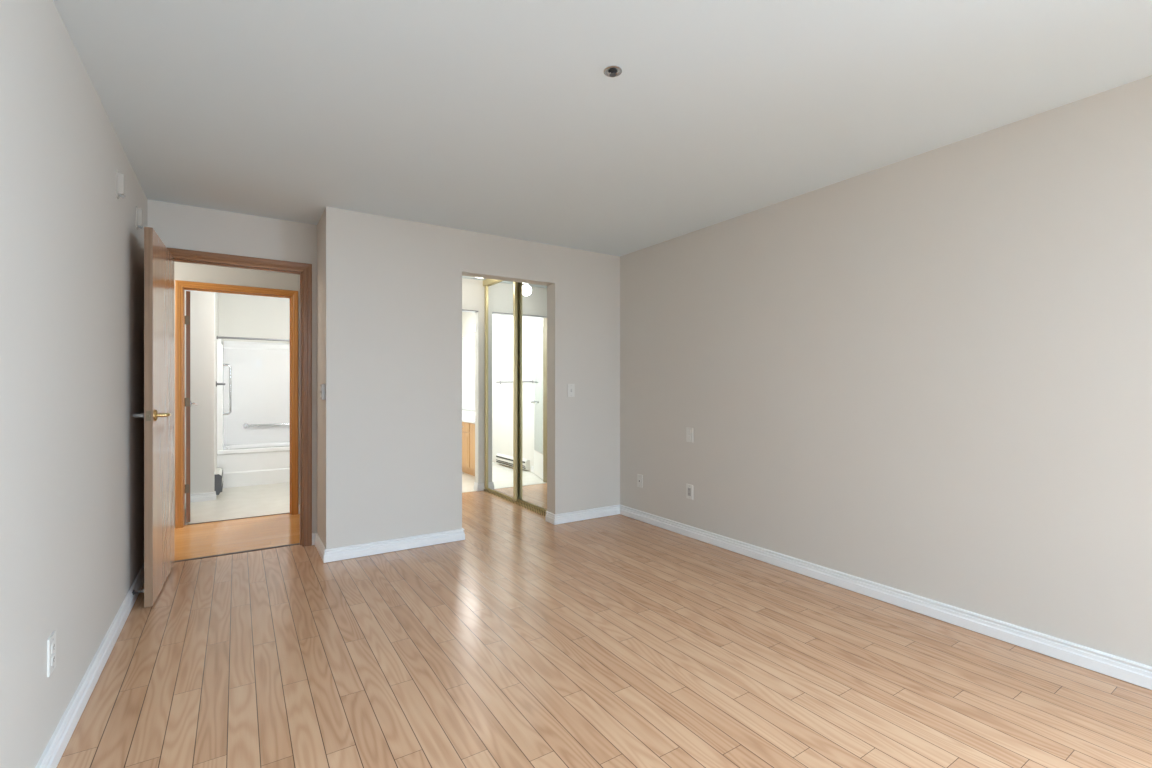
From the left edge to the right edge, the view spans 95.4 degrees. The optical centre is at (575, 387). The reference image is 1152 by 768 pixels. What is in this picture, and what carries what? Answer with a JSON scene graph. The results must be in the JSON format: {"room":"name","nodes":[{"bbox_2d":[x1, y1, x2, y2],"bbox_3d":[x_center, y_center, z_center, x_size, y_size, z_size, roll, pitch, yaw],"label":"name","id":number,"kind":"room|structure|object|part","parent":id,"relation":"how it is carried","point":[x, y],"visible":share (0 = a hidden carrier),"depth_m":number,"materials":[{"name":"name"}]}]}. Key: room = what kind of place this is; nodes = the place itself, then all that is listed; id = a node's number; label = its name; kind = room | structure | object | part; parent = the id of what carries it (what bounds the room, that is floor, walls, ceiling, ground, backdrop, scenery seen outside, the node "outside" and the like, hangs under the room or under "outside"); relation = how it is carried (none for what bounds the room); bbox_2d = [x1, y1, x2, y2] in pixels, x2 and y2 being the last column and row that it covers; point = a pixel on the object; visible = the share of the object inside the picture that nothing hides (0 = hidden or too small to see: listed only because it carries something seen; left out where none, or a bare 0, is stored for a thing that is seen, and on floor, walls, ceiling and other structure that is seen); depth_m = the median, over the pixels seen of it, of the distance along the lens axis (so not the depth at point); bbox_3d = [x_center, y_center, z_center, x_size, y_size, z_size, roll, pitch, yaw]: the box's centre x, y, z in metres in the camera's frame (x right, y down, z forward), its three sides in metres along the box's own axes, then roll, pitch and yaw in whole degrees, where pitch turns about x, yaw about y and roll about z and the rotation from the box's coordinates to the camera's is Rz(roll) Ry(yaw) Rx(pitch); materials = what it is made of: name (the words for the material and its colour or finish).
{"room":"empty bedroom","nodes":[
{"label":"empty bedroom","id":0,"kind":"room"},
{"bbox_2d":[0,0,147,767],"bbox_3d":[-0.902,-0.021,0.393,0.100,2.440,7.240,0,0,-33],"label":"wall","id":1,"kind":"structure","parent":0,"point":[72,251],"depth_m":1.75,"materials":[{"name":"grey paint"}]},
{"bbox_2d":[47,631,55,676],"bbox_3d":[-1.657,0.841,1.658,0.008,0.116,0.074,0,0,-33],"label":"wall outlet","id":2,"kind":"object","parent":1,"relation":"attached to","point":[51,642],"visible":1,"depth_m":1.65,"materials":[{"name":"white plastic"}]},
{"bbox_2d":[51,653,54,665],"bbox_3d":[-1.655,0.861,1.659,0.003,0.028,0.033,0,0,-33],"label":"receptacle","id":3,"kind":"object","parent":2,"relation":"attached to","point":[52,654],"depth_m":1.65,"materials":[{"name":"white plastic"}]},
{"bbox_2d":[51,641,54,653],"bbox_3d":[-1.655,0.822,1.659,0.003,0.028,0.033,0,0,-33],"label":"receptacle","id":4,"kind":"object","parent":2,"relation":"attached to","point":[52,642],"depth_m":1.65,"materials":[{"name":"white plastic"}]},
{"bbox_2d":[35,563,143,767],"bbox_3d":[-0.874,1.153,0.471,0.032,0.086,7.140,0,0,-33],"label":"baseboard","id":5,"kind":"structure","parent":1,"relation":"attached to","point":[55,748],"depth_m":2.00,"materials":[{"name":"white paint"}]},
{"bbox_2d":[116,170,124,198],"bbox_3d":[-2.240,-0.996,2.582,0.034,0.130,0.036,0,0,-33],"label":"wall bracket","id":6,"kind":"object","parent":1,"relation":"attached to","point":[119,177],"visible":1,"depth_m":2.57,"materials":[{"name":"beige paint"}]},
{"bbox_3d":[-2.252,-0.996,2.575,0.006,0.130,0.036,0,0,-33],"label":"plate","id":7,"kind":"part","parent":6,"relation":"part of","materials":[{"name":"beige paint"}]},
{"bbox_3d":[-2.241,-1.002,2.582,0.022,0.098,0.018,0,0,-33],"label":"arm","id":8,"kind":"part","parent":6,"relation":"part of","materials":[{"name":"beige paint"}]},
{"bbox_2d":[132,589,143,594],"bbox_3d":[-2.425,1.133,2.911,0.060,0.034,0.034,0,0,-33],"label":"door stop","id":9,"kind":"object","parent":1,"relation":"attached to","point":[142,590],"visible":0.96,"depth_m":2.91,"materials":[{"name":"grey metal"}]},
{"bbox_2d":[136,206,143,229],"bbox_3d":[-2.566,-0.996,3.086,0.034,0.130,0.036,0,0,-33],"label":"wall bracket","id":10,"kind":"object","parent":1,"relation":"attached to","point":[139,212],"visible":1,"depth_m":3.08,"materials":[{"name":"beige paint"}]},
{"bbox_3d":[-2.578,-0.996,3.078,0.006,0.130,0.036,0,0,-33],"label":"plate","id":11,"kind":"part","parent":10,"relation":"part of","materials":[{"name":"beige paint"}]},
{"bbox_3d":[-2.567,-1.002,3.086,0.022,0.098,0.018,0,0,-33],"label":"arm","id":12,"kind":"part","parent":10,"relation":"part of","materials":[{"name":"beige paint"}]},
{"bbox_2d":[185,290,217,493],"bbox_3d":[-4.612,-0.021,5.928,0.900,2.440,1.435,0,0,-33],"label":"wall","id":13,"kind":"structure","parent":0,"point":[203,305],"depth_m":5.52,"materials":[{"name":"white paint"}]},
{"bbox_2d":[185,491,215,502],"bbox_3d":[-4.219,1.153,5.338,0.918,0.086,0.053,0,0,-33],"label":"baseboard","id":14,"kind":"structure","parent":13,"relation":"attached to","point":[209,496],"depth_m":5.50,"materials":[{"name":"white paint"}]},
{"bbox_2d":[214,467,222,494],"bbox_3d":[-4.011,1.048,5.891,0.068,0.222,0.590,0,0,-33],"label":"baseboard heater","id":15,"kind":"object","parent":13,"relation":"attached to","point":[218,477],"visible":0.97,"depth_m":5.65,"materials":[{"name":"white metal"}]},
{"bbox_2d":[217,338,223,449],"bbox_3d":[-4.409,0.071,6.501,0.057,1.344,0.687,0,0,-33],"label":"tub surround panel","id":16,"kind":"object","parent":13,"relation":"attached to","point":[220,350],"visible":1,"depth_m":6.22,"materials":[{"name":"white plastic"}]},
{"bbox_2d":[223,362,231,416],"bbox_3d":[-4.200,0.024,6.311,0.089,0.656,0.066,0,0,-33],"label":"grab bar","id":17,"kind":"object","parent":16,"relation":"attached to","point":[228,365],"visible":0.95,"depth_m":6.32,"materials":[{"name":"silver metal"}]},
{"bbox_2d":[216,336,289,340],"bbox_3d":[-3.600,-0.591,6.592,1.519,0.044,0.044,0,0,-33],"label":"shower curtain rod","id":18,"kind":"object","parent":16,"relation":"attached to","point":[217,337],"visible":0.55,"depth_m":6.36,"materials":[{"name":"silver metal"}]},
{"bbox_2d":[148,200,316,532],"bbox_3d":[-2.856,-0.021,4.191,2.960,2.440,1.260,0,0,-33],"label":"wall","id":19,"kind":"structure","parent":0,"point":[178,226],"depth_m":3.88,"materials":[{"name":"grey paint"}]},
{"bbox_2d":[132,227,173,607],"bbox_3d":[-2.515,0.160,3.177,0.163,2.054,0.814,0,0,-31],"label":"door","id":20,"kind":"structure","parent":19,"relation":"in","point":[158,415],"depth_m":2.94,"materials":[{"name":"brown wood"}]},
{"bbox_3d":[-2.411,0.156,2.904,0.063,0.024,0.111,0,0,-31],"label":"handle","id":21,"kind":"part","parent":20,"relation":"part of","materials":[{"name":"silver metal"}]},
{"bbox_3d":[-2.312,0.154,2.834,0.022,0.054,0.002,0,0,-31],"label":"latch plate","id":22,"kind":"part","parent":20,"relation":"part of","materials":[{"name":"metal"}]},
{"bbox_3d":[-2.515,0.160,3.177,0.036,2.054,0.790,0,0,-31],"label":"panel","id":23,"kind":"part","parent":20,"relation":"part of","materials":[{"name":"brown wood"}]},
{"bbox_3d":[-2.327,0.156,2.957,0.063,0.024,0.116,0,0,-31],"label":"handle","id":24,"kind":"part","parent":20,"relation":"part of","materials":[{"name":"gold metal"}]},
{"bbox_2d":[185,291,197,522],"bbox_3d":[-3.621,0.171,4.893,0.157,2.033,0.730,0,0,-37],"label":"door","id":25,"kind":"structure","parent":19,"relation":"in","point":[188,403],"depth_m":4.61,"materials":[{"name":"brown wood"}]},
{"bbox_2d":[175,280,297,528],"bbox_3d":[-3.045,0.144,4.750,0.927,2.111,0.116,0,0,-33],"label":"door frame","id":26,"kind":"structure","parent":19,"relation":"attached to","point":[180,286],"depth_m":4.54,"materials":[{"name":"brown wood"}]},
{"bbox_3d":[-3.384,0.144,4.471,0.055,2.111,0.016,0,0,-33],"label":"casing","id":27,"kind":"part","parent":26,"relation":"part of","materials":[{"name":"brown wood"}]},
{"bbox_3d":[-3.018,-0.884,4.708,0.927,0.055,0.016,0,0,-33],"label":"head casing","id":28,"kind":"part","parent":26,"relation":"part of","materials":[{"name":"brown wood"}]},
{"bbox_3d":[-2.652,0.144,4.944,0.055,2.111,0.016,0,0,-33],"label":"casing","id":29,"kind":"part","parent":26,"relation":"part of","materials":[{"name":"brown wood"}]},
{"bbox_2d":[174,543,299,561],"bbox_3d":[-2.450,1.208,3.803,0.810,0.023,0.032,0,0,-33],"label":"trim","id":30,"kind":"structure","parent":19,"relation":"attached to","point":[295,543],"depth_m":3.80,"materials":[{"name":"brown wood"}]},
{"bbox_2d":[187,512,289,524],"bbox_3d":[-3.061,1.207,4.792,0.790,0.024,0.020,0,0,-33],"label":"trim","id":31,"kind":"structure","parent":19,"relation":"attached to","point":[289,512],"depth_m":4.78,"materials":[{"name":"brown wood"}]},
{"bbox_2d":[167,247,311,546],"bbox_3d":[-2.425,0.132,3.769,0.933,2.135,0.116,0,0,-33],"label":"door frame","id":32,"kind":"structure","parent":19,"relation":"attached to","point":[304,270],"depth_m":3.95,"materials":[{"name":"brown wood"}]},
{"bbox_3d":[-2.398,-0.904,3.727,0.933,0.064,0.016,0,0,-33],"label":"head casing","id":33,"kind":"part","parent":32,"relation":"part of","materials":[{"name":"brown wood"}]},
{"bbox_3d":[-2.033,0.132,3.963,0.064,2.135,0.016,0,0,-33],"label":"casing","id":34,"kind":"part","parent":32,"relation":"part of","materials":[{"name":"brown wood"}]},
{"bbox_2d":[218,293,289,347],"bbox_3d":[-3.663,-0.021,7.457,4.154,2.440,0.100,0,0,-33],"label":"wall","id":35,"kind":"structure","parent":0,"point":[247,316],"depth_m":6.99,"materials":[{"name":"white paint"}]},
{"bbox_2d":[224,341,289,444],"bbox_3d":[-3.969,0.071,7.161,1.399,1.344,0.057,0,0,-33],"label":"tub surround panel","id":36,"kind":"object","parent":35,"relation":"attached to","point":[260,370],"visible":0.48,"depth_m":6.95,"materials":[{"name":"white plastic"}]},
{"bbox_2d":[243,423,289,427],"bbox_3d":[-3.921,0.499,7.125,1.026,0.066,0.056,0,0,-33],"label":"grab bar","id":37,"kind":"object","parent":36,"relation":"attached to","point":[245,425],"visible":0.53,"depth_m":6.94,"materials":[{"name":"silver metal"}]},
{"bbox_2d":[317,207,619,548],"bbox_3d":[-0.808,-0.021,4.532,2.539,2.440,0.592,0,0,-33],"label":"wall","id":38,"kind":"structure","parent":0,"point":[389,290],"depth_m":3.97,"materials":[{"name":"grey paint"}]},
{"bbox_2d":[320,384,324,399],"bbox_3d":[-1.771,0.031,3.660,0.026,0.107,0.100,0,0,-33],"label":"wall control","id":39,"kind":"object","parent":38,"relation":"attached to","point":[322,386],"visible":1,"depth_m":3.62,"materials":[{"name":"grey plastic"}]},
{"bbox_2d":[312,528,464,562],"bbox_3d":[-1.441,1.153,4.053,1.027,0.086,0.510,0,0,-33],"label":"baseboard","id":40,"kind":"structure","parent":38,"relation":"attached to","point":[379,547],"depth_m":3.82,"materials":[{"name":"white paint"}]},
{"bbox_2d":[568,384,574,396],"bbox_3d":[-0.041,0.027,4.667,0.072,0.116,0.017,0,0,-33],"label":"light switch","id":41,"kind":"object","parent":38,"relation":"attached to","point":[571,387],"visible":1,"depth_m":4.67,"materials":[{"name":"white plastic"}]},
{"bbox_2d":[462,278,485,489],"bbox_3d":[-1.289,-0.021,6.015,1.734,2.440,0.100,0,0,-33],"label":"wall","id":42,"kind":"structure","parent":0,"point":[473,291],"depth_m":6.08,"materials":[{"name":"white paint"}]},
{"bbox_2d":[462,309,478,312],"bbox_3d":[-1.441,-0.881,5.913,0.683,0.010,0.106,0,0,-33],"label":"trim","id":43,"kind":"structure","parent":42,"relation":"attached to","point":[463,310],"depth_m":6.05,"materials":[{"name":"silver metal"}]},
{"bbox_2d":[474,482,483,490],"bbox_3d":[-1.131,1.153,6.107,0.085,0.086,0.118,0,0,-33],"label":"baseboard","id":44,"kind":"structure","parent":42,"relation":"attached to","point":[477,486],"depth_m":6.06,"materials":[{"name":"white paint"}]},
{"bbox_2d":[53,0,1151,280],"bbox_3d":[-0.800,-1.291,2.758,4.654,0.100,11.100,0,0,-33],"label":"ceiling","id":45,"kind":"structure","parent":0,"point":[504,118],"depth_m":2.23,"materials":[{"name":"white paint"}]},
{"bbox_2d":[483,279,497,285],"bbox_3d":[-0.609,-1.207,5.440,0.090,0.068,1.605,0,0,-33],"label":"track","id":46,"kind":"object","parent":45,"relation":"attached to","point":[486,281],"visible":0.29,"depth_m":5.96,"materials":[{"name":"gold metal"}]},
{"bbox_2d":[604,65,621,76],"bbox_3d":[0.144,-1.232,2.055,0.072,0.018,0.072,0,0,-33],"label":"sprinkler","id":47,"kind":"object","parent":45,"relation":"attached to","point":[613,70],"visible":1,"depth_m":2.05,"materials":[{"name":"silver metal"}]},
{"bbox_2d":[57,472,1151,767],"bbox_3d":[-0.820,1.228,2.715,4.574,0.062,10.950,0,0,-33],"label":"floor","id":48,"kind":"structure","parent":0,"point":[526,640],"depth_m":2.24,"materials":[{"name":"brown wood"}]},
{"bbox_2d":[217,442,289,487],"bbox_3d":[-3.788,0.971,6.881,1.514,0.453,0.670,0,0,-33],"label":"bathtub","id":49,"kind":"object","parent":48,"relation":"on","point":[257,463],"visible":0.6,"depth_m":6.43,"materials":[{"name":"white ceramic"}]},
{"bbox_2d":[462,422,474,475],"bbox_3d":[-1.495,0.833,7.490,0.470,0.728,2.160,0,0,-33],"label":"vanity cabinet","id":50,"kind":"object","parent":48,"relation":"on","point":[468,429],"visible":0.2,"depth_m":7.05,"materials":[{"name":"brown wood"}]},
{"bbox_3d":[-1.549,0.844,7.193,0.006,0.360,0.340,0,0,-33],"label":"raised panel","id":51,"kind":"part","parent":50,"relation":"part of","materials":[{"name":"brown wood"}]},
{"bbox_3d":[-1.539,0.542,7.199,0.020,0.115,0.440,0,0,-33],"label":"drawer","id":52,"kind":"part","parent":50,"relation":"part of","materials":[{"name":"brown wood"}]},
{"bbox_3d":[-1.539,0.844,7.199,0.020,0.460,0.440,0,0,-33],"label":"door","id":53,"kind":"part","parent":50,"relation":"part of","materials":[{"name":"brown wood"}]},
{"bbox_2d":[462,410,474,423],"bbox_3d":[-1.492,0.419,7.486,0.472,0.099,2.190,0,0,-33],"label":"countertop","id":54,"kind":"structure","parent":50,"relation":"on","point":[467,416],"depth_m":7.88,"materials":[{"name":"white plastic"}]},
{"bbox_3d":[-1.251,0.779,6.754,0.020,0.590,0.580,0,0,-33],"label":"door","id":55,"kind":"part","parent":50,"relation":"part of","materials":[{"name":"brown wood"}]},
{"bbox_3d":[-1.261,0.779,6.748,0.006,0.490,0.480,0,0,-33],"label":"raised panel","id":56,"kind":"part","parent":50,"relation":"part of","materials":[{"name":"brown wood"}]},
{"bbox_2d":[484,489,545,515],"bbox_3d":[-0.607,1.189,5.441,0.085,0.020,1.605,0,0,-33],"label":"floor track","id":57,"kind":"object","parent":48,"relation":"on","point":[519,503],"visible":0.45,"depth_m":5.32,"materials":[{"name":"gold metal"}]},
{"bbox_2d":[485,280,516,500],"bbox_3d":[-0.836,-0.006,5.764,0.025,2.366,0.795,0,0,-33],"label":"mirrored sliding door","id":58,"kind":"structure","parent":57,"relation":"on","point":[500,295],"depth_m":5.74,"materials":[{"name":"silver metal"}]},
{"bbox_3d":[-0.833,1.169,5.765,0.019,0.016,0.705,0,0,-33],"label":"rail","id":59,"kind":"part","parent":58,"relation":"part of","materials":[{"name":"gold metal"}]},
{"bbox_2d":[517,282,546,511],"bbox_3d":[-0.407,-0.006,5.154,0.025,2.366,0.875,0,0,-33],"label":"mirrored sliding door","id":60,"kind":"structure","parent":57,"relation":"on","point":[531,298],"depth_m":5.21,"materials":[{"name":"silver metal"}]},
{"bbox_3d":[-0.404,1.169,5.156,0.019,0.016,0.785,0,0,-33],"label":"rail","id":61,"kind":"part","parent":60,"relation":"part of","materials":[{"name":"gold metal"}]},
{"bbox_2d":[462,75,1151,666],"bbox_3d":[1.111,-0.021,3.995,0.100,2.440,11.100,0,0,-33],"label":"wall","id":62,"kind":"structure","parent":0,"point":[928,374],"depth_m":2.70,"materials":[{"name":"grey paint"}]},
{"bbox_2d":[462,335,474,410],"bbox_3d":[-1.304,-0.218,7.620,0.012,1.165,2.110,0,0,-33],"label":"wall mirror","id":63,"kind":"object","parent":62,"relation":"attached to","point":[468,343],"visible":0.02,"depth_m":8.20,"materials":[{"name":"clear glass"}]},
{"bbox_2d":[637,474,642,487],"bbox_3d":[0.575,0.843,4.723,0.010,0.116,0.072,0,0,-33],"label":"wall jack","id":64,"kind":"object","parent":62,"relation":"attached to","point":[639,477],"visible":1,"depth_m":4.72,"materials":[{"name":"white plastic"}]},
{"bbox_2d":[686,484,692,499],"bbox_3d":[0.911,0.837,4.204,0.009,0.116,0.072,0,0,-33],"label":"wall outlet","id":65,"kind":"object","parent":62,"relation":"attached to","point":[689,488],"visible":1,"depth_m":4.20,"materials":[{"name":"white plastic"}]},
{"bbox_2d":[686,427,692,442],"bbox_3d":[0.911,0.381,4.204,0.009,0.116,0.072,0,0,-33],"label":"wall switch","id":66,"kind":"object","parent":62,"relation":"attached to","point":[689,431],"visible":1,"depth_m":4.20,"materials":[{"name":"white plastic"}]},
{"bbox_2d":[545,504,1151,689],"bbox_3d":[1.878,1.153,2.044,0.733,0.086,6.790,0,0,-33],"label":"baseboard","id":67,"kind":"structure","parent":62,"relation":"attached to","point":[1130,671],"depth_m":2.79,"materials":[{"name":"white paint"}]}
]}

